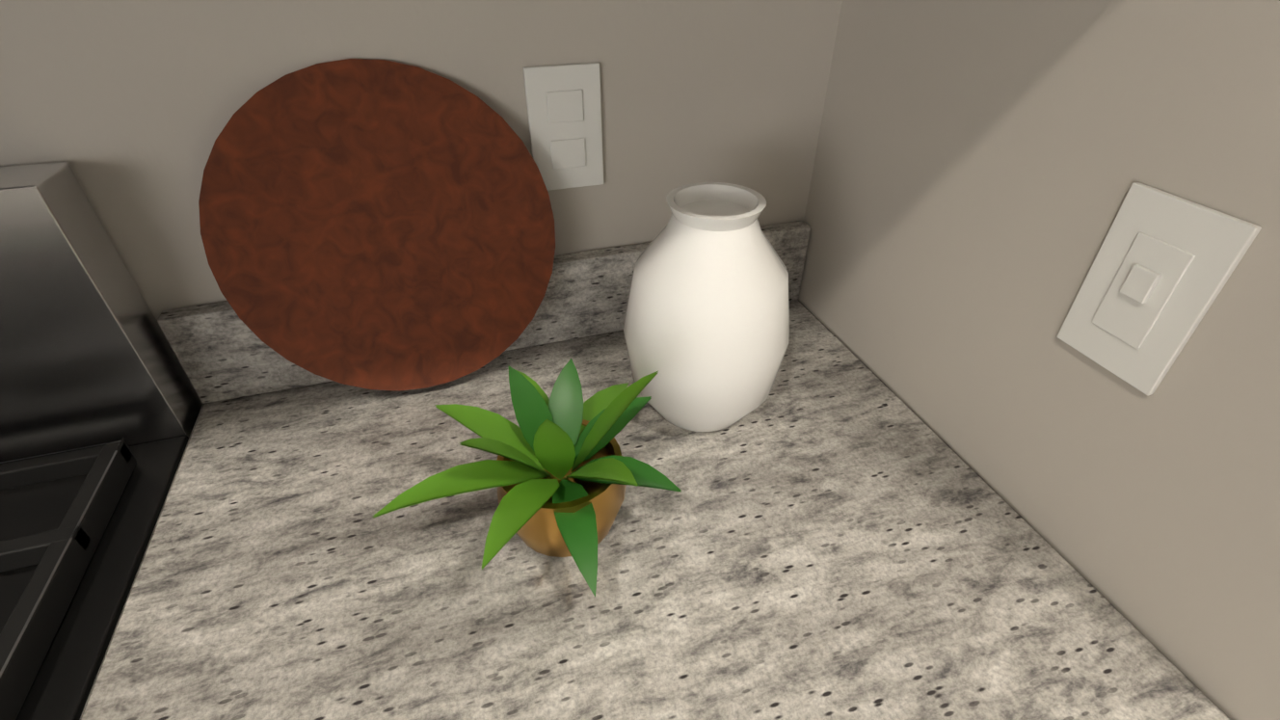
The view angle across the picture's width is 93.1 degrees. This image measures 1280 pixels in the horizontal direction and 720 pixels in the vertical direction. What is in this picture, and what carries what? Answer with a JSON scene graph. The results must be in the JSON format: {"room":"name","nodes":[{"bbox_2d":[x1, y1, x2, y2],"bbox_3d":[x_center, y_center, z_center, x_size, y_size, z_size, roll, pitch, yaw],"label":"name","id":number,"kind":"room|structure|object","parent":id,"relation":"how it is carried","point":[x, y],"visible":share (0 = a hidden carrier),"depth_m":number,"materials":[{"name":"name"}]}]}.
{"room":"kitchen","nodes":[
{"label":"kitchen","id":0,"kind":"room"},
{"bbox_2d":[0,0,842,320],"bbox_3d":[-3.149,0.361,-0.588,7.220,2.740,0.970,-11,38,-14],"label":"wall","id":1,"kind":"structure","parent":0,"point":[125,110],"depth_m":0.53,"materials":[{"name":"paint"}]},
{"bbox_2d":[523,62,603,190],"bbox_3d":[-0.071,-0.221,0.582,0.070,0.114,0.007,-11,38,-14],"label":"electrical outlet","id":2,"kind":"object","parent":1,"relation":"attached to","point":[564,107],"visible":0.94,"depth_m":0.58,"materials":[{"name":"white plastic"}]},
{"bbox_2d":[798,0,1279,719],"bbox_3d":[1.011,-0.291,0.311,1.380,2.740,1.410,-11,38,-14],"label":"wall","id":3,"kind":"structure","parent":0,"point":[981,168],"depth_m":0.42,"materials":[{"name":"paint"}]},
{"bbox_2d":[1056,182,1261,396],"bbox_3d":[0.310,-0.042,0.376,0.011,0.114,0.070,-11,38,-14],"label":"light switch","id":4,"kind":"object","parent":3,"relation":"attached to","point":[1163,266],"visible":1,"depth_m":0.37,"materials":[{"name":"white plastic"}]},
{"bbox_3d":[0.994,2.953,-1.734,13.600,0.050,13.000,-11,38,-14],"label":"floor","id":5,"kind":"structure","parent":0,"visible":0},
{"bbox_2d":[0,161,202,719],"bbox_3d":[-0.698,0.584,0.449,0.752,1.158,0.735,-11,38,-14],"label":"range","id":6,"kind":"object","parent":5,"relation":"on","point":[100,404],"visible":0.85,"depth_m":0.49,"materials":[{"name":"silver metal"}]},
{"bbox_2d":[80,220,1230,719],"bbox_3d":[-0.028,0.480,0.709,0.674,1.018,0.634,-11,38,-14],"label":"countertop","id":7,"kind":"structure","parent":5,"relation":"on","point":[836,527],"depth_m":0.32,"materials":[{"name":"grey stone"}]},
{"bbox_2d":[198,58,555,390],"bbox_3d":[-0.228,-0.111,0.559,0.300,0.293,0.079,-11,38,-14],"label":"cutting board","id":8,"kind":"object","parent":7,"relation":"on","point":[382,225],"visible":1,"depth_m":0.56,"materials":[{"name":"brown wood"}]},
{"bbox_2d":[373,358,681,596],"bbox_3d":[-0.086,0.071,0.446,0.216,0.150,0.212,-11,38,-14],"label":"potted plant","id":9,"kind":"object","parent":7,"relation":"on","point":[560,472],"visible":1,"depth_m":0.44,"materials":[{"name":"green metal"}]},
{"bbox_2d":[623,182,789,431],"bbox_3d":[0.061,-0.043,0.550,0.152,0.212,0.152,-11,38,-14],"label":"vase","id":10,"kind":"object","parent":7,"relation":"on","point":[706,328],"visible":1,"depth_m":0.49,"materials":[{"name":"white ceramic"}]}
]}

